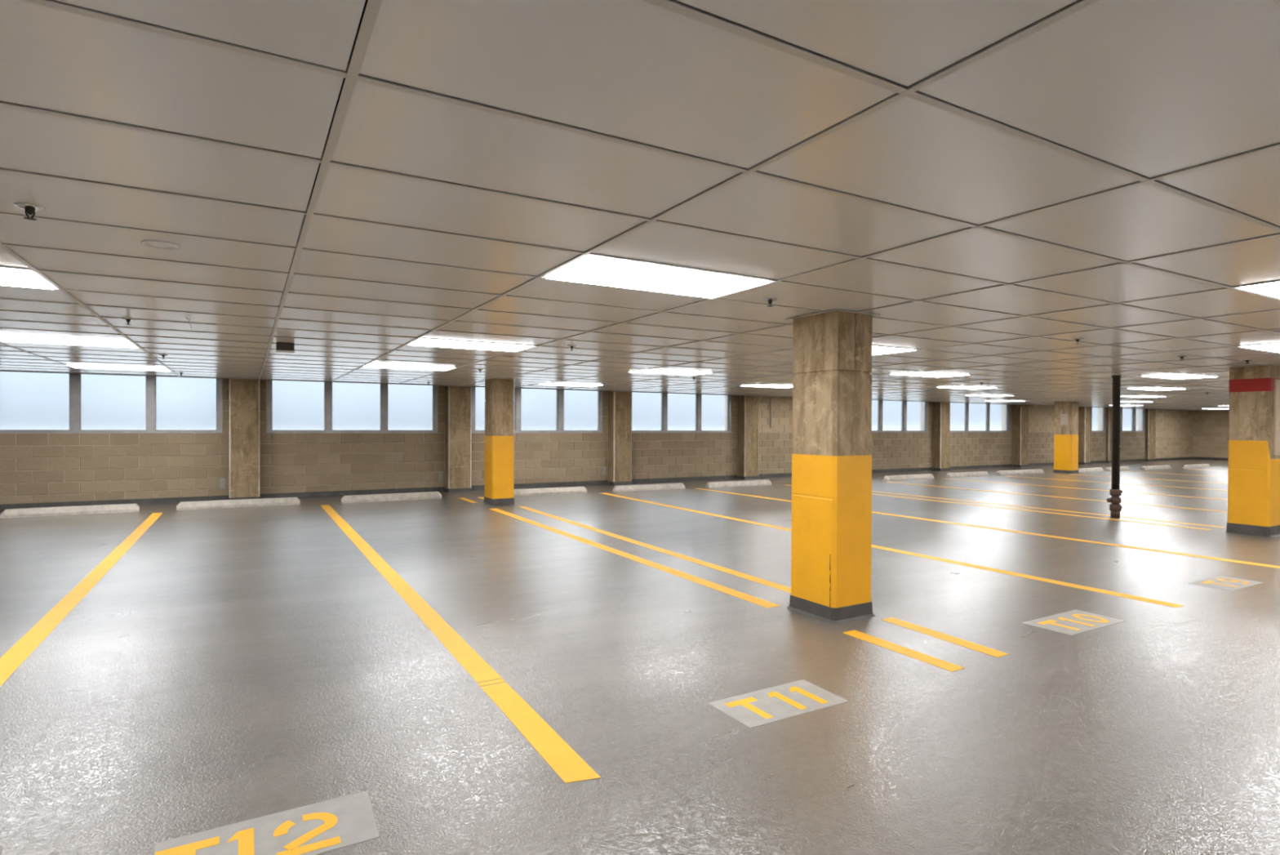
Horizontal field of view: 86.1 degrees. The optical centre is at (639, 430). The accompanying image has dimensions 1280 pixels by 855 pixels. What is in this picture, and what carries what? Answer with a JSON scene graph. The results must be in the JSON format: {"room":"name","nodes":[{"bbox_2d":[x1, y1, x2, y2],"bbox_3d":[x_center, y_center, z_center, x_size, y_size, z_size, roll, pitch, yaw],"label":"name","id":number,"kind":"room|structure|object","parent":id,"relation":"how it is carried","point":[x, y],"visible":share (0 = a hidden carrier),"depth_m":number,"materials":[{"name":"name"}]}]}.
{"room":"parking garage","nodes":[
{"label":"parking garage","id":0,"kind":"room"},
{"bbox_2d":[0,358,1192,504],"bbox_3d":[3.043,-0.078,18.990,52.230,2.750,0.303,0,0,-30],"label":"wall","id":1,"kind":"structure","parent":0,"point":[35,468],"depth_m":14.18,"materials":[{"name":"brick"}]},
{"bbox_2d":[0,371,222,433],"bbox_3d":[-9.111,-0.673,11.886,3.185,1.429,0.143,0,0,-30],"label":"window","id":2,"kind":"structure","parent":1,"relation":"in","point":[31,402],"depth_m":11.82,"materials":[{"name":"clear glass"}]},
{"bbox_2d":[219,477,226,489],"bbox_3d":[-7.694,0.973,12.636,0.110,0.210,0.020,0,0,-30],"label":"cement patch","id":3,"kind":"object","parent":1,"relation":"attached to","point":[222,480],"visible":1,"depth_m":12.63,"materials":[{"name":"grey concrete"}]},
{"bbox_2d":[228,378,260,499],"bbox_3d":[-7.304,-0.080,12.660,0.534,2.750,0.360,0,0,-30],"label":"pilaster","id":4,"kind":"object","parent":1,"relation":"attached to","point":[244,394],"visible":0.84,"depth_m":12.53,"materials":[{"name":"concrete"}]},
{"bbox_2d":[266,380,437,433],"bbox_3d":[-5.721,-0.672,13.838,3.200,1.429,0.143,0,0,-30],"label":"window","id":5,"kind":"structure","parent":1,"relation":"in","point":[292,406],"depth_m":13.77,"materials":[{"name":"clear glass"}]},
{"bbox_2d":[438,471,443,481],"bbox_3d":[-4.250,0.975,14.620,0.110,0.210,0.020,0,0,-30],"label":"cement patch","id":6,"kind":"object","parent":1,"relation":"attached to","point":[440,473],"visible":1,"depth_m":14.61,"materials":[{"name":"grey concrete"}]},
{"bbox_2d":[444,386,471,493],"bbox_3d":[-3.881,-0.079,14.632,0.534,2.750,0.360,0,0,-30],"label":"pilaster","id":7,"kind":"object","parent":1,"relation":"attached to","point":[458,399],"visible":0.96,"depth_m":14.49,"materials":[{"name":"concrete"}]},
{"bbox_2d":[471,386,602,432],"bbox_3d":[-2.318,-0.670,15.798,3.205,1.429,0.143,0,0,-30],"label":"window","id":8,"kind":"structure","parent":1,"relation":"in","point":[535,410],"depth_m":15.93,"materials":[{"name":"clear glass"}]},
{"bbox_2d":[0,457,1193,511],"bbox_3d":[4.175,1.246,19.471,49.784,0.105,0.040,0,0,-30],"label":"baseboard","id":9,"kind":"structure","parent":1,"relation":"attached to","point":[332,493],"depth_m":14.30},
{"bbox_2d":[0,369,1196,410],"bbox_3d":[3.288,-0.969,18.564,52.230,0.064,0.012,0,0,-30],"label":"trim","id":10,"kind":"structure","parent":1,"relation":"attached to","point":[0,370],"depth_m":13.91,"materials":[{"name":"grey metal"}]},
{"bbox_2d":[601,466,606,475],"bbox_3d":[-0.866,0.977,16.569,0.110,0.210,0.020,0,0,-30],"label":"cement patch","id":11,"kind":"object","parent":1,"relation":"attached to","point":[604,468],"visible":1,"depth_m":16.56,"materials":[{"name":"grey concrete"}]},
{"bbox_2d":[608,391,632,485],"bbox_3d":[-0.484,-0.077,16.588,0.534,2.750,0.360,0,0,-30],"label":"pilaster","id":12,"kind":"object","parent":1,"relation":"attached to","point":[620,403],"visible":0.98,"depth_m":16.45,"materials":[{"name":"concrete"}]},
{"bbox_2d":[631,391,731,432],"bbox_3d":[1.069,-0.668,17.750,3.158,1.429,0.143,0,0,-30],"label":"window","id":13,"kind":"structure","parent":1,"relation":"in","point":[651,412],"depth_m":17.74,"materials":[{"name":"clear glass"}]},
{"bbox_2d":[737,395,759,479],"bbox_3d":[2.938,-0.075,18.560,0.534,2.750,0.360,0,0,-30],"label":"pilaster","id":14,"kind":"object","parent":1,"relation":"attached to","point":[748,406],"visible":0.96,"depth_m":18.43,"materials":[{"name":"concrete"}]},
{"bbox_2d":[768,396,772,427],"bbox_3d":[3.655,-0.756,19.139,0.070,1.350,0.043,0,0,-30],"label":"conduit","id":15,"kind":"object","parent":1,"relation":"attached to","point":[770,403],"visible":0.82,"depth_m":19.13,"materials":[{"name":"grey metal"}]},
{"bbox_2d":[871,400,928,432],"bbox_3d":[8.022,-0.665,21.755,3.270,1.429,0.143,0,0,-30],"label":"window","id":16,"kind":"structure","parent":1,"relation":"in","point":[887,416],"depth_m":21.91,"materials":[{"name":"clear glass"}]},
{"bbox_2d":[932,401,950,471],"bbox_3d":[9.940,-0.072,22.593,0.534,2.750,0.360,0,0,-30],"label":"pilaster","id":17,"kind":"object","parent":1,"relation":"attached to","point":[940,411],"visible":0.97,"depth_m":22.47,"materials":[{"name":"concrete"}]},
{"bbox_2d":[950,402,1009,432],"bbox_3d":[11.761,-0.664,23.909,3.600,1.429,0.143,0,0,-30],"label":"window","id":18,"kind":"structure","parent":1,"relation":"in","point":[964,417],"depth_m":23.97,"materials":[{"name":"clear glass"}]},
{"bbox_2d":[1012,404,1033,466],"bbox_3d":[13.813,-0.070,24.710,0.567,2.750,0.558,0,0,-30],"label":"pilaster","id":19,"kind":"object","parent":1,"relation":"attached to","point":[1020,412],"visible":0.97,"depth_m":24.67,"materials":[{"name":"concrete"}]},
{"bbox_2d":[1078,406,1091,464],"bbox_3d":[17.435,-0.069,26.910,0.464,2.750,0.360,0,0,-30],"label":"pilaster","id":20,"kind":"object","parent":1,"relation":"attached to","point":[1084,412],"visible":0.76,"depth_m":26.77,"materials":[{"name":"concrete"}]},
{"bbox_2d":[1090,407,1106,431],"bbox_3d":[18.550,-0.660,27.820,1.110,1.429,0.143,0,0,-30],"label":"window","id":21,"kind":"structure","parent":1,"relation":"in","point":[1097,414],"depth_m":27.85,"materials":[{"name":"clear glass"}]},
{"bbox_2d":[1106,407,1111,462],"bbox_3d":[19.224,-0.069,28.062,0.294,2.750,0.150,0,0,-30],"label":"pilaster","id":22,"kind":"object","parent":1,"relation":"attached to","point":[1108,410],"visible":0.91,"depth_m":28.02,"materials":[{"name":"concrete"}]},
{"bbox_2d":[1120,408,1145,431],"bbox_3d":[20.596,-0.660,28.997,2.870,1.429,0.143,0,0,-30],"label":"window","id":23,"kind":"structure","parent":1,"relation":"in","point":[1131,420],"depth_m":29.21,"materials":[{"name":"clear glass"}]},
{"bbox_2d":[1145,408,1155,461],"bbox_3d":[22.209,-0.067,29.782,0.674,2.750,0.150,0,0,-30],"label":"pilaster","id":24,"kind":"object","parent":1,"relation":"attached to","point":[1150,424],"visible":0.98,"depth_m":29.68,"materials":[{"name":"concrete"}]},
{"bbox_2d":[0,0,1279,410],"bbox_3d":[8.360,-1.246,9.760,52.830,0.752,21.988,0,0,-30],"label":"ceiling","id":25,"kind":"structure","parent":0,"point":[1004,184],"depth_m":2.39,"materials":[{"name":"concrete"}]},
{"bbox_2d":[0,267,57,289],"bbox_3d":[-3.999,-0.909,3.723,1.192,0.067,0.597,0,0,-30],"label":"ceiling light","id":26,"kind":"object","parent":25,"relation":"attached to","point":[8,277],"visible":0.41,"depth_m":3.97,"materials":[{"name":"white plastic"}]},
{"bbox_2d":[13,202,45,220],"bbox_3d":[-2.373,-0.850,2.665,0.094,0.052,0.094,0,0,31],"label":"sprinkler","id":27,"kind":"object","parent":25,"relation":"attached to","point":[29,208],"visible":1,"depth_m":2.65,"materials":[{"name":"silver metal"}]},
{"bbox_2d":[0,335,138,347],"bbox_3d":[-5.870,-0.937,6.972,1.192,0.067,0.597,0,0,-30],"label":"ceiling light","id":28,"kind":"object","parent":25,"relation":"attached to","point":[2,338],"visible":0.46,"depth_m":6.95,"materials":[{"name":"white plastic"}]},
{"bbox_2d":[66,364,170,371],"bbox_3d":[-7.742,-0.966,10.221,1.192,0.067,0.597,0,0,-30],"label":"ceiling light","id":29,"kind":"object","parent":25,"relation":"attached to","point":[73,366],"visible":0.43,"depth_m":10.14,"materials":[{"name":"white plastic"}]},
{"bbox_2d":[121,317,135,324],"bbox_3d":[-4.094,-0.875,5.482,0.094,0.052,0.094,0,0,-9],"label":"sprinkler","id":30,"kind":"object","parent":25,"relation":"attached to","point":[127,319],"visible":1,"depth_m":5.47,"materials":[{"name":"brown metal"}]},
{"bbox_2d":[141,240,179,249],"bbox_3d":[-2.252,-0.872,3.219,0.150,0.007,0.150,0,0,-30],"label":"cover plate","id":31,"kind":"object","parent":25,"relation":"attached to","point":[152,243],"visible":1,"depth_m":3.21,"materials":[{"name":"white plastic"}]},
{"bbox_2d":[275,342,294,353],"bbox_3d":[-3.642,-0.856,7.035,0.172,0.099,0.068,0,0,-30],"label":"sensor box","id":32,"kind":"object","parent":25,"relation":"attached to","point":[281,347],"visible":1,"depth_m":7.01,"materials":[{"name":"grey plastic"}]},
{"bbox_2d":[363,363,454,370],"bbox_3d":[-3.323,-0.945,9.881,1.192,0.067,0.597,0,0,-30],"label":"ceiling light","id":33,"kind":"object","parent":25,"relation":"attached to","point":[369,365],"visible":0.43,"depth_m":9.79,"materials":[{"name":"white plastic"}]},
{"bbox_2d":[407,337,533,351],"bbox_3d":[-1.763,-0.922,7.174,1.192,0.067,0.597,0,0,-30],"label":"ceiling light","id":34,"kind":"object","parent":25,"relation":"attached to","point":[420,342],"visible":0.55,"depth_m":7.11,"materials":[{"name":"white plastic"}]},
{"bbox_2d":[539,382,602,386],"bbox_3d":[-1.399,-0.963,13.874,1.192,0.067,0.597,0,0,-30],"label":"ceiling light","id":35,"kind":"object","parent":25,"relation":"attached to","point":[545,384],"visible":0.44,"depth_m":13.85,"materials":[{"name":"white plastic"}]},
{"bbox_2d":[542,254,772,297],"bbox_3d":[0.108,-0.893,3.925,1.192,0.067,0.597,0,0,-30],"label":"ceiling light","id":36,"kind":"object","parent":25,"relation":"attached to","point":[591,269],"visible":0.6,"depth_m":3.85,"materials":[{"name":"white plastic"}]},
{"bbox_2d":[629,368,711,375],"bbox_3d":[0.472,-0.934,10.625,1.192,0.067,0.597,0,0,-30],"label":"ceiling light","id":37,"kind":"object","parent":25,"relation":"attached to","point":[646,371],"visible":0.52,"depth_m":10.59,"materials":[{"name":"white plastic"}]},
{"bbox_2d":[741,384,792,387],"bbox_3d":[2.708,-0.947,14.076,1.192,0.067,0.597,0,0,-30],"label":"ceiling light","id":38,"kind":"object","parent":25,"relation":"attached to","point":[752,385],"visible":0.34,"depth_m":13.94,"materials":[{"name":"white plastic"}]},
{"bbox_2d":[763,297,777,306],"bbox_3d":[0.860,-0.848,4.527,0.094,0.052,0.094,0,0,-39],"label":"sprinkler","id":39,"kind":"object","parent":25,"relation":"attached to","point":[770,300],"visible":1,"depth_m":4.51,"materials":[{"name":"brown metal"}]},
{"bbox_2d":[871,345,915,355],"bbox_3d":[2.344,-0.906,7.376,1.192,0.067,0.597,0,0,-30],"label":"ceiling light","id":40,"kind":"object","parent":25,"relation":"attached to","point":[876,350],"visible":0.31,"depth_m":7.43,"materials":[{"name":"white plastic"}]},
{"bbox_2d":[890,371,968,377],"bbox_3d":[4.579,-0.919,10.827,1.192,0.067,0.597,0,0,-30],"label":"ceiling light","id":41,"kind":"object","parent":25,"relation":"attached to","point":[917,373],"visible":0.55,"depth_m":10.74,"materials":[{"name":"white plastic"}]},
{"bbox_2d":[937,386,992,389],"bbox_3d":[6.814,-0.932,14.278,1.192,0.067,0.597,0,0,-30],"label":"ceiling light","id":42,"kind":"object","parent":25,"relation":"attached to","point":[951,387],"visible":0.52,"depth_m":14.17,"materials":[{"name":"white plastic"}]},
{"bbox_2d":[967,394,1013,396],"bbox_3d":[9.050,-0.944,17.729,1.192,0.067,0.597,0,0,-30],"label":"ceiling light","id":43,"kind":"object","parent":25,"relation":"attached to","point":[987,395],"visible":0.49,"depth_m":17.67,"materials":[{"name":"white plastic"}]},
{"bbox_2d":[990,400,1020,401],"bbox_3d":[11.285,-0.957,21.181,1.192,0.067,0.597,0,0,-30],"label":"ceiling light","id":44,"kind":"object","parent":25,"relation":"attached to","point":[990,400],"visible":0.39,"depth_m":20.98,"materials":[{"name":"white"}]},
{"bbox_2d":[1071,337,1083,343],"bbox_3d":[4.133,-0.847,6.470,0.094,0.052,0.094,0,0,30],"label":"sprinkler","id":45,"kind":"object","parent":25,"relation":"attached to","point":[1077,340],"visible":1,"depth_m":6.45,"materials":[{"name":"brown metal"}]},
{"bbox_2d":[1109,404,1142,405],"bbox_3d":[17.627,-0.954,24.834,1.192,0.067,0.597,0,0,-30],"label":"ceiling light","id":46,"kind":"object","parent":25,"relation":"attached to","point":[1109,405],"visible":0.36,"depth_m":24.71,"materials":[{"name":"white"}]},
{"bbox_2d":[1120,400,1146,402],"bbox_3d":[15.392,-0.941,21.383,1.192,0.067,0.597,0,0,-30],"label":"ceiling light","id":47,"kind":"object","parent":25,"relation":"attached to","point":[1121,401],"visible":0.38,"depth_m":21.16,"materials":[{"name":"white plastic"}]},
{"bbox_2d":[1120,395,1163,397],"bbox_3d":[13.157,-0.929,17.932,1.192,0.067,0.597,0,0,-30],"label":"ceiling light","id":48,"kind":"object","parent":25,"relation":"attached to","point":[1140,396],"visible":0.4,"depth_m":17.79,"materials":[{"name":"white plastic"}]},
{"bbox_2d":[1130,386,1185,390],"bbox_3d":[10.921,-0.916,14.480,1.192,0.067,0.597,0,0,-30],"label":"ceiling light","id":49,"kind":"object","parent":25,"relation":"attached to","point":[1155,388],"visible":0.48,"depth_m":14.44,"materials":[{"name":"white plastic"}]},
{"bbox_2d":[1142,373,1217,378],"bbox_3d":[8.686,-0.903,11.029,1.192,0.067,0.597,0,0,-30],"label":"ceiling light","id":50,"kind":"object","parent":25,"relation":"attached to","point":[1173,375],"visible":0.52,"depth_m":10.99,"materials":[{"name":"white plastic"}]},
{"bbox_2d":[1201,408,1228,408],"bbox_3d":[23.970,-0.951,28.487,1.192,0.067,0.597,0,0,-30],"label":"ceiling light","id":51,"kind":"object","parent":25,"relation":"attached to","point":[1202,408],"visible":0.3,"depth_m":28.26,"materials":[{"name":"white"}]},
{"bbox_2d":[1236,281,1279,297],"bbox_3d":[4.215,-0.877,4.127,1.192,0.067,0.597,0,0,-30],"label":"ceiling light","id":52,"kind":"object","parent":25,"relation":"attached to","point":[1273,289],"visible":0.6,"depth_m":4.08,"materials":[{"name":"white plastic"}]},
{"bbox_2d":[1239,342,1279,352],"bbox_3d":[6.763,-0.885,7.037,1.192,0.067,0.597,0,0,-30],"label":"ceiling light","id":53,"kind":"object","parent":25,"relation":"attached to","point":[1269,347],"visible":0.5,"depth_m":7.01,"materials":[{"name":"white plastic"}]},
{"bbox_2d":[0,458,1279,854],"bbox_3d":[8.398,1.504,9.691,52.830,0.250,21.788,0,0,-30],"label":"floor","id":54,"kind":"structure","parent":0,"point":[232,665],"depth_m":3.79,"materials":[{"name":"grey concrete"}]},
{"bbox_2d":[0,503,140,518],"bbox_3d":[-8.827,1.239,10.675,1.680,0.125,0.160,0,0,-30],"label":"wheel stop","id":55,"kind":"object","parent":54,"relation":"on","point":[121,508],"visible":1,"depth_m":10.60,"materials":[{"name":"white concrete"}]},
{"bbox_2d":[0,512,162,686],"bbox_3d":[-4.976,1.345,6.223,0.139,0.002,10.830,0,0,-30],"label":"parking line","id":56,"kind":"object","parent":54,"relation":"on","point":[10,661],"visible":1,"depth_m":5.15,"materials":[{"name":"yellow paint"}]},
{"bbox_2d":[176,497,300,510],"bbox_3d":[-6.852,1.240,11.761,1.825,0.125,0.160,0,0,-29],"label":"wheel stop","id":57,"kind":"object","parent":54,"relation":"on","point":[183,505],"visible":1,"depth_m":11.67,"materials":[{"name":"white concrete"}]},
{"bbox_2d":[153,791,379,854],"bbox_3d":[-1.255,1.385,2.326,0.668,0.002,0.338,0,0,-30],"label":"parking space number","id":58,"kind":"object","parent":54,"relation":"on","point":[317,828],"visible":1,"depth_m":2.36,"materials":[{"name":"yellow paint"}]},
{"bbox_2d":[340,491,441,502],"bbox_3d":[-4.653,1.242,12.894,1.790,0.125,0.160,0,0,-30],"label":"wheel stop","id":59,"kind":"object","parent":54,"relation":"on","point":[427,495],"visible":1,"depth_m":12.81,"materials":[{"name":"white concrete"}]},
{"bbox_2d":[320,504,599,782],"bbox_3d":[-2.886,1.346,7.389,0.144,0.002,10.775,0,0,-30],"label":"parking line","id":60,"kind":"object","parent":54,"relation":"on","point":[566,763],"visible":1,"depth_m":3.74,"materials":[{"name":"yellow paint"}]},
{"bbox_2d":[458,497,478,502],"bbox_3d":[-3.254,1.309,12.950,0.122,0.002,0.970,0,0,-30],"label":"parking line","id":61,"kind":"object","parent":54,"relation":"on","point":[464,499],"visible":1,"depth_m":12.89,"materials":[{"name":"yellow paint"}]},
{"bbox_2d":[482,377,516,505],"bbox_3d":[-2.552,-0.059,12.424,0.460,2.750,0.540,0,0,-30],"label":"concrete pillar","id":62,"kind":"structure","parent":54,"relation":"on","point":[499,393],"depth_m":12.23,"materials":[{"name":"yellow paint"}]},
{"bbox_2d":[513,486,586,496],"bbox_3d":[-1.958,1.245,14.125,1.850,0.125,0.160,0,0,-30],"label":"wheel stop","id":63,"kind":"object","parent":54,"relation":"on","point":[533,491],"visible":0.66,"depth_m":14.10,"materials":[{"name":"white concrete"}]},
{"bbox_2d":[489,508,780,608],"bbox_3d":[-0.729,1.348,8.507,0.139,0.002,7.231,0,0,-29],"label":"parking line","id":64,"kind":"object","parent":54,"relation":"on","point":[746,597],"visible":1,"depth_m":6.89,"materials":[{"name":"yellow paint"}]},
{"bbox_2d":[612,482,684,492],"bbox_3d":[0.217,1.247,15.180,1.770,0.125,0.160,0,0,-30],"label":"wheel stop","id":65,"kind":"object","parent":54,"relation":"on","point":[660,486],"visible":1,"depth_m":15.09,"materials":[{"name":"white concrete"}]},
{"bbox_2d":[517,506,791,592],"bbox_3d":[-0.341,1.347,8.846,0.128,0.002,7.152,0,0,-29],"label":"parking line","id":66,"kind":"object","parent":54,"relation":"on","point":[760,580],"visible":0.94,"depth_m":7.47,"materials":[{"name":"yellow paint"}]},
{"bbox_2d":[705,479,771,488],"bbox_3d":[2.362,1.249,16.284,1.850,0.125,0.160,0,0,-29],"label":"wheel stop","id":67,"kind":"object","parent":54,"relation":"on","point":[762,482],"visible":1,"depth_m":16.18,"materials":[{"name":"white concrete"}]},
{"bbox_2d":[708,679,848,728],"bbox_3d":[0.711,1.385,3.508,0.655,0.002,0.342,0,0,-30],"label":"bay number","id":68,"kind":"object","parent":54,"relation":"on","point":[766,705],"visible":1,"depth_m":3.49,"materials":[{"name":"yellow paint"}]},
{"bbox_2d":[786,309,880,623],"bbox_3d":[1.458,0.004,5.222,0.460,2.750,0.525,0,0,-30],"label":"concrete pillar","id":69,"kind":"structure","parent":54,"relation":"on","point":[832,456],"depth_m":5.05,"materials":[{"name":"yellow paint"}]},
{"bbox_2d":[601,493,1184,607],"bbox_3d":[1.740,1.349,9.941,0.138,0.002,10.372,0,0,-29],"label":"parking line","id":70,"kind":"object","parent":54,"relation":"on","point":[1108,592],"visible":0.91,"depth_m":6.84,"materials":[{"name":"yellow paint"}]},
{"bbox_2d":[842,630,964,671],"bbox_3d":[1.644,1.384,4.352,0.131,0.002,0.850,0,0,-30],"label":"parking line","id":71,"kind":"object","parent":54,"relation":"on","point":[944,664],"visible":1,"depth_m":4.31,"materials":[{"name":"yellow paint"}]},
{"bbox_2d":[883,473,933,480],"bbox_3d":[7.326,1.255,18.646,1.850,0.125,0.160,0,0,-29],"label":"wheel stop","id":72,"kind":"object","parent":54,"relation":"on","point":[905,477],"visible":1,"depth_m":18.54,"materials":[{"name":"white concrete"}]},
{"bbox_2d":[881,617,1008,657],"bbox_3d":[2.030,1.384,4.638,0.121,0.002,0.926,0,0,-27],"label":"parking line","id":73,"kind":"object","parent":54,"relation":"on","point":[948,637],"visible":1,"depth_m":4.58,"materials":[{"name":"yellow paint"}]},
{"bbox_2d":[945,471,989,477],"bbox_3d":[9.509,1.256,19.885,1.770,0.125,0.160,0,0,-30],"label":"wheel stop","id":74,"kind":"object","parent":54,"relation":"on","point":[975,473],"visible":1,"depth_m":19.76,"materials":[{"name":"white concrete"}]},
{"bbox_2d":[695,488,1279,568],"bbox_3d":[3.978,1.350,11.184,0.144,0.002,10.395,0,0,-31],"label":"parking line","id":75,"kind":"object","parent":54,"relation":"on","point":[994,528],"visible":0.82,"depth_m":8.67,"materials":[{"name":"yellow paint"}]},
{"bbox_2d":[787,484,1211,529],"bbox_3d":[5.747,1.345,13.132,0.124,0.002,8.407,0,0,-32],"label":"parking line","id":76,"kind":"object","parent":54,"relation":"on","point":[788,485],"visible":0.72,"depth_m":11.33,"materials":[{"name":"yellow paint"}]},
{"bbox_2d":[995,468,1044,475],"bbox_3d":[11.659,1.258,20.990,2.240,0.125,0.160,0,0,-29],"label":"wheel stop","id":77,"kind":"object","parent":54,"relation":"on","point":[1037,470],"visible":1,"depth_m":20.86,"materials":[{"name":"white concrete"}]},
{"bbox_2d":[871,490,1225,527],"bbox_3d":[6.165,1.345,13.378,0.124,0.002,8.395,0,0,-31],"label":"parking line","id":78,"kind":"object","parent":54,"relation":"on","point":[872,491],"visible":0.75,"depth_m":11.68,"materials":[{"name":"yellow paint"}]},
{"bbox_2d":[886,481,1227,511],"bbox_3d":[8.836,1.355,13.549,0.134,0.002,9.642,0,0,-31],"label":"parking line","id":79,"kind":"object","parent":54,"relation":"on","point":[886,482],"visible":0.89,"depth_m":13.88,"materials":[{"name":"yellow paint"}]},
{"bbox_2d":[1053,400,1078,473],"bbox_3d":[13.502,-0.052,21.707,0.470,2.750,0.600,0,0,-30],"label":"concrete pillar","id":80,"kind":"structure","parent":54,"relation":"on","point":[1066,413],"depth_m":21.53,"materials":[{"name":"yellow paint"}]},
{"bbox_2d":[1022,609,1125,635],"bbox_3d":[3.155,1.386,4.984,0.725,0.002,0.350,0,0,-30],"label":"bay number","id":81,"kind":"object","parent":54,"relation":"on","point":[1072,622],"visible":1,"depth_m":4.97,"materials":[{"name":"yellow paint"}]},
{"bbox_2d":[946,478,1227,499],"bbox_3d":[10.979,1.356,14.847,0.134,0.002,9.756,0,0,-31],"label":"parking line","id":82,"kind":"object","parent":54,"relation":"on","point":[947,478],"visible":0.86,"depth_m":15.76,"materials":[{"name":"yellow paint"}]},
{"bbox_2d":[1078,466,1103,472],"bbox_3d":[14.540,1.262,22.188,1.450,0.125,0.160,0,0,-30],"label":"wheel stop","id":83,"kind":"object","parent":54,"relation":"on","point":[1097,468],"visible":0.79,"depth_m":22.10,"materials":[{"name":"white concrete"}]},
{"bbox_2d":[1106,374,1122,517],"bbox_3d":[7.520,0.245,10.835,0.223,2.246,0.156,0,0,0],"label":"standpipe","id":84,"kind":"object","parent":54,"relation":"on","point":[1115,507],"visible":1,"depth_m":10.79,"materials":[{"name":"metal"}]},
{"bbox_2d":[1106,497,1112,502],"bbox_3d":[7.429,1.095,10.840,0.048,0.066,0.068,0,0,0],"label":"outlet","id":85,"kind":"object","parent":84,"relation":"attached to","point":[1108,500],"depth_m":10.82,"materials":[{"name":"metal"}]},
{"bbox_2d":[1105,466,1129,471],"bbox_3d":[16.032,1.263,23.004,1.250,0.125,0.160,0,0,-30],"label":"wheel stop","id":86,"kind":"object","parent":54,"relation":"on","point":[1122,468],"visible":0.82,"depth_m":23.00,"materials":[{"name":"white concrete"}]},
{"bbox_2d":[1008,475,1227,490],"bbox_3d":[13.229,1.358,15.999,0.134,0.002,9.509,0,0,-32],"label":"parking line","id":87,"kind":"object","parent":54,"relation":"on","point":[1009,476],"visible":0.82,"depth_m":17.42,"materials":[{"name":"yellow paint"}]},
{"bbox_2d":[1077,474,1223,483],"bbox_3d":[15.539,1.360,17.099,0.134,0.002,9.105,0,0,-31],"label":"parking line","id":88,"kind":"object","parent":54,"relation":"on","point":[1077,474],"visible":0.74,"depth_m":19.16,"materials":[{"name":"yellow paint"}]},
{"bbox_2d":[1140,464,1171,470],"bbox_3d":[17.920,1.266,23.784,1.800,0.125,0.160,0,0,-30],"label":"wheel stop","id":89,"kind":"object","parent":54,"relation":"on","point":[1166,466],"visible":1,"depth_m":23.64,"materials":[{"name":"white concrete"}]},
{"bbox_2d":[1128,471,1226,476],"bbox_3d":[18.225,1.361,18.646,0.134,0.002,9.100,0,0,-30],"label":"parking line","id":90,"kind":"object","parent":54,"relation":"on","point":[1128,471],"visible":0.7,"depth_m":21.29,"materials":[{"name":"yellow paint"}]},
{"bbox_2d":[1182,463,1210,468],"bbox_3d":[20.160,1.268,24.805,1.700,0.125,0.160,0,0,-29],"label":"wheel stop","id":91,"kind":"object","parent":54,"relation":"on","point":[1196,465],"visible":1,"depth_m":24.67,"materials":[{"name":"white concrete"}]},
{"bbox_2d":[1187,575,1264,591],"bbox_3d":[5.351,1.387,6.256,0.680,0.002,0.330,0,0,-30],"label":"bay number","id":92,"kind":"object","parent":54,"relation":"on","point":[1222,582],"visible":1,"depth_m":6.24,"materials":[{"name":"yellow paint"}]},
{"bbox_2d":[1225,364,1279,537],"bbox_3d":[8.306,0.006,9.251,0.490,2.750,0.500,0,0,-30],"label":"concrete pillar","id":93,"kind":"structure","parent":54,"relation":"on","point":[1253,468],"depth_m":9.11,"materials":[{"name":"yellow paint"}]},
{"bbox_2d":[1273,379,1279,455],"bbox_3d":[8.444,-0.177,9.062,0.240,1.000,0.021,0,0,-30],"label":"board","id":94,"kind":"object","parent":93,"relation":"attached to","point":[1277,382],"visible":1,"depth_m":9.01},
{"bbox_2d":[1192,409,1228,457],"bbox_3d":[31.089,0.013,22.921,0.300,2.750,21.488,0,0,-30],"label":"wall","id":95,"kind":"structure","parent":0,"point":[1210,428],"depth_m":31.31,"materials":[{"name":"beige brick"}]},
{"bbox_2d":[1193,456,1227,460],"bbox_3d":[31.031,1.337,22.709,0.030,0.105,21.158,0,0,-30],"label":"baseboard","id":96,"kind":"structure","parent":95,"relation":"attached to","point":[1199,458],"depth_m":31.28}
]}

